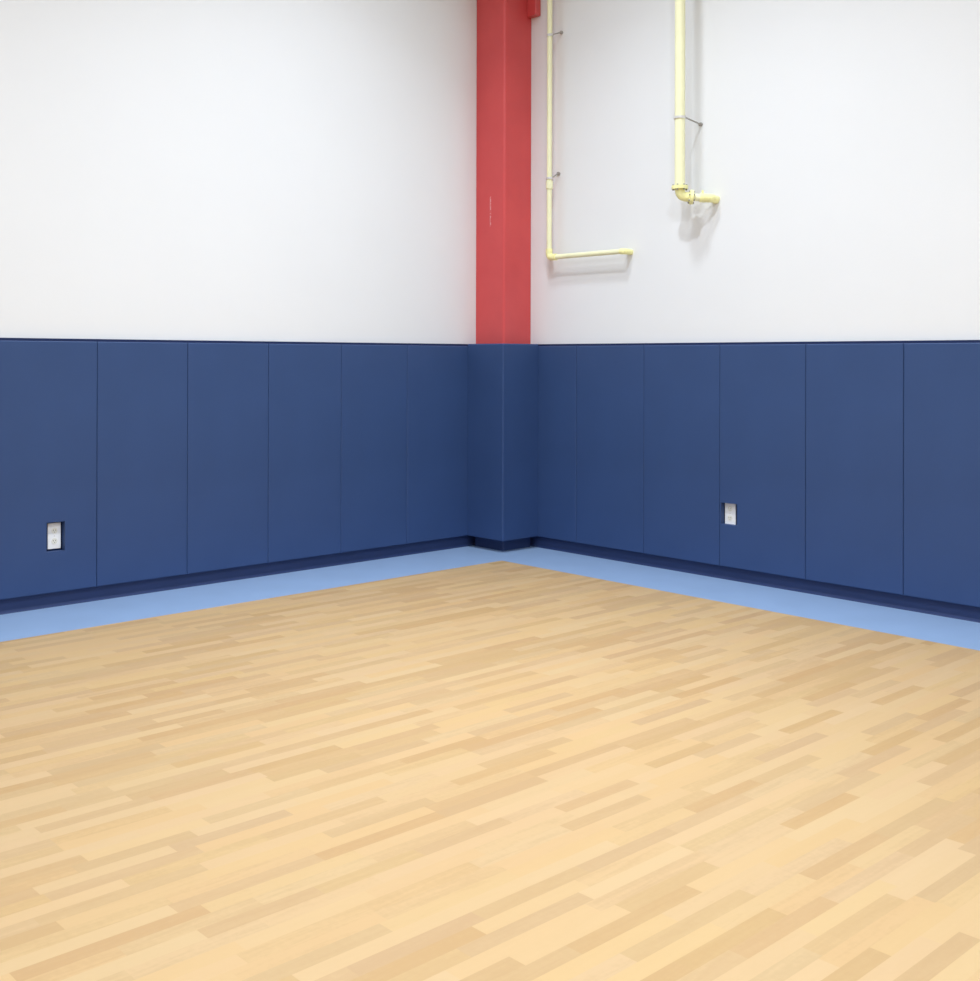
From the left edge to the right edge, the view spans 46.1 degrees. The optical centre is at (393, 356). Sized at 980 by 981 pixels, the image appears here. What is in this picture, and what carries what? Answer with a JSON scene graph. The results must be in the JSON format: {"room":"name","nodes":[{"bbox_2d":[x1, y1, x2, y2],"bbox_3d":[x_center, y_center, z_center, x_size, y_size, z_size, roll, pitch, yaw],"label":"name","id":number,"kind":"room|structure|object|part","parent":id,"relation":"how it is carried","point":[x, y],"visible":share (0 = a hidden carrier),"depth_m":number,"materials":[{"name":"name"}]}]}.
{"room":"indoor gymnasium","nodes":[
{"label":"indoor gymnasium","id":0,"kind":"room"},
{"bbox_2d":[0,0,476,343],"bbox_3d":[-4.153,-2.133,4.904,13.450,7.250,0.200,0,0,-41],"label":"wall","id":1,"kind":"structure","parent":0,"point":[207,170],"depth_m":7.46,"materials":[{"name":"white paint"}]},
{"bbox_2d":[0,338,96,599],"bbox_3d":[-2.004,0.627,6.585,0.608,1.466,0.050,0,0,-41],"label":"pad","id":2,"kind":"object","parent":1,"relation":"attached to","point":[48,386],"visible":1,"depth_m":6.56,"materials":[{"name":"blue plastic"}]},
{"bbox_2d":[47,522,60,548],"bbox_3d":[-1.972,1.039,6.634,0.080,0.151,0.013,0,0,-41],"label":"wall outlet","id":3,"kind":"object","parent":1,"relation":"attached to","point":[53,529],"visible":1,"depth_m":6.63,"materials":[{"name":"white plastic"}]},
{"bbox_2d":[94,339,186,586],"bbox_3d":[-1.541,0.629,6.982,0.608,1.466,0.050,0,0,-41],"label":"pad","id":4,"kind":"object","parent":1,"relation":"attached to","point":[141,522],"visible":1,"depth_m":6.94,"materials":[{"name":"blue plastic"}]},
{"bbox_2d":[185,340,267,573],"bbox_3d":[-1.078,0.630,7.379,0.608,1.466,0.050,0,0,-41],"label":"pad","id":5,"kind":"object","parent":1,"relation":"attached to","point":[227,381],"visible":1,"depth_m":7.35,"materials":[{"name":"blue plastic"}]},
{"bbox_2d":[0,535,474,614],"bbox_3d":[-4.204,1.391,4.719,12.750,0.100,0.022,0,0,-41],"label":"baseboard","id":6,"kind":"structure","parent":1,"relation":"attached to","point":[48,600],"depth_m":7.36,"materials":[{"name":"blue rubber"}]},
{"bbox_2d":[265,341,340,562],"bbox_3d":[-0.615,0.632,7.776,0.608,1.466,0.050,0,0,-41],"label":"pad","id":7,"kind":"object","parent":1,"relation":"attached to","point":[304,378],"visible":1,"depth_m":7.75,"materials":[{"name":"blue plastic"}]},
{"bbox_2d":[338,342,406,552],"bbox_3d":[-0.151,0.634,8.172,0.608,1.466,0.050,0,0,-41],"label":"pad","id":8,"kind":"object","parent":1,"relation":"attached to","point":[373,375],"visible":1,"depth_m":8.15,"materials":[{"name":"blue plastic"}]},
{"bbox_2d":[404,343,467,543],"bbox_3d":[0.336,0.635,8.590,0.671,1.466,0.050,0,0,-41],"label":"pad","id":9,"kind":"object","parent":1,"relation":"attached to","point":[437,374],"visible":1,"depth_m":8.54,"materials":[{"name":"blue plastic"}]},
{"bbox_2d":[0,561,979,980],"bbox_3d":[0.106,1.472,-0.575,12.406,0.050,12.430,0,0,-41],"label":"floor","id":10,"kind":"structure","parent":0,"point":[498,770],"depth_m":3.82,"materials":[{"name":"brown wood"}]},
{"bbox_2d":[0,545,979,650],"bbox_3d":[0.148,1.472,-0.130,13.050,0.050,13.050,0,0,-41],"label":"trim","id":11,"kind":"structure","parent":10,"relation":"on","point":[18,625],"depth_m":6.97,"materials":[{"name":"blue paint"}]},
{"bbox_2d":[476,0,540,343],"bbox_3d":[0.882,-2.141,8.825,0.302,7.200,0.399,0,0,-41],"label":"steel column","id":12,"kind":"structure","parent":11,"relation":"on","point":[503,107],"depth_m":8.75,"materials":[{"name":"red paint"}]},
{"bbox_2d":[467,344,537,540],"bbox_3d":[0.830,0.636,8.732,0.382,1.467,0.374,0,0,-41],"label":"pad","id":13,"kind":"object","parent":12,"relation":"attached to","point":[502,496],"visible":1,"depth_m":8.59,"materials":[{"name":"blue plastic"}]},
{"bbox_2d":[475,537,529,550],"bbox_3d":[0.835,1.409,8.789,0.300,0.100,0.298,0,0,-41],"label":"baseboard","id":14,"kind":"structure","parent":12,"relation":"attached to","point":[479,542],"depth_m":8.68,"materials":[{"name":"blue rubber"}]},
{"bbox_2d":[531,0,979,343],"bbox_3d":[5.253,-2.110,4.109,0.200,7.250,13.250,0,0,-41],"label":"wall","id":15,"kind":"structure","parent":0,"point":[837,141],"depth_m":7.36,"materials":[{"name":"white paint"}]},
{"bbox_2d":[538,344,579,541],"bbox_3d":[1.219,0.638,8.613,0.050,1.466,0.433,0,0,-41],"label":"pad","id":16,"kind":"object","parent":15,"relation":"attached to","point":[557,363],"visible":0.82,"depth_m":8.57,"materials":[{"name":"blue plastic"}]},
{"bbox_2d":[546,0,632,260],"bbox_3d":[1.419,-3.230,8.353,0.107,5.020,0.746,0,0,-41],"label":"gas pipe","id":17,"kind":"object","parent":15,"relation":"attached to","point":[549,183],"visible":1,"depth_m":8.58,"materials":[{"name":"yellow metal"}]},
{"bbox_3d":[1.404,-0.745,8.319,0.037,0.038,0.630,0,0,-41],"label":"arm","id":18,"kind":"part","parent":17,"relation":"part of","materials":[{"name":"yellow paint"}]},
{"bbox_2d":[576,343,646,552],"bbox_3d":[1.559,0.638,8.216,0.050,1.466,0.608,0,0,-41],"label":"pad","id":19,"kind":"object","parent":15,"relation":"attached to","point":[610,377],"visible":1,"depth_m":8.19,"materials":[{"name":"blue plastic"}]},
{"bbox_2d":[644,342,722,565],"bbox_3d":[1.956,0.639,7.753,0.050,1.466,0.608,0,0,-41],"label":"pad","id":20,"kind":"object","parent":15,"relation":"attached to","point":[682,380],"visible":1,"depth_m":7.72,"materials":[{"name":"blue plastic"}]},
{"bbox_2d":[671,0,719,204],"bbox_3d":[2.000,-3.373,7.583,0.299,4.732,0.166,0,0,-18],"label":"gas pipe","id":21,"kind":"object","parent":15,"relation":"attached to","point":[680,186],"visible":1,"depth_m":7.55,"materials":[{"name":"yellow metal"}]},
{"bbox_3d":[1.990,-1.568,7.615,0.191,0.042,0.026,0,0,-41],"label":"rod","id":22,"kind":"part","parent":21,"relation":"part of","materials":[{"name":"grey metal"}]},
{"bbox_3d":[2.012,-1.052,7.563,0.122,0.059,0.050,0,0,8],"label":"arm","id":23,"kind":"part","parent":21,"relation":"part of","materials":[{"name":"yellow paint"}]},
{"bbox_2d":[725,503,735,524],"bbox_3d":[2.203,1.026,7.489,0.013,0.151,0.080,0,0,-41],"label":"wall outlet","id":24,"kind":"object","parent":15,"relation":"attached to","point":[730,509],"visible":1,"depth_m":7.48,"materials":[{"name":"white plastic"}]},
{"bbox_2d":[530,536,979,622],"bbox_3d":[5.192,1.415,3.995,0.022,0.100,12.750,0,0,-41],"label":"baseboard","id":25,"kind":"structure","parent":15,"relation":"attached to","point":[915,604],"depth_m":7.24,"materials":[{"name":"blue rubber"}]},
{"bbox_2d":[720,342,808,578],"bbox_3d":[2.353,0.639,7.290,0.050,1.466,0.608,0,0,-41],"label":"pad","id":26,"kind":"object","parent":15,"relation":"attached to","point":[763,384],"visible":1,"depth_m":7.26,"materials":[{"name":"blue plastic"}]},
{"bbox_2d":[806,341,906,594],"bbox_3d":[2.750,0.640,6.827,0.050,1.466,0.608,0,0,-41],"label":"pad","id":27,"kind":"object","parent":15,"relation":"attached to","point":[855,389],"visible":1,"depth_m":6.80,"materials":[{"name":"blue plastic"}]},
{"bbox_2d":[903,340,979,606],"bbox_3d":[3.147,0.640,6.363,0.050,1.466,0.608,0,0,-41],"label":"pad","id":28,"kind":"object","parent":15,"relation":"attached to","point":[942,377],"visible":1,"depth_m":6.41,"materials":[{"name":"blue plastic"}]}
]}

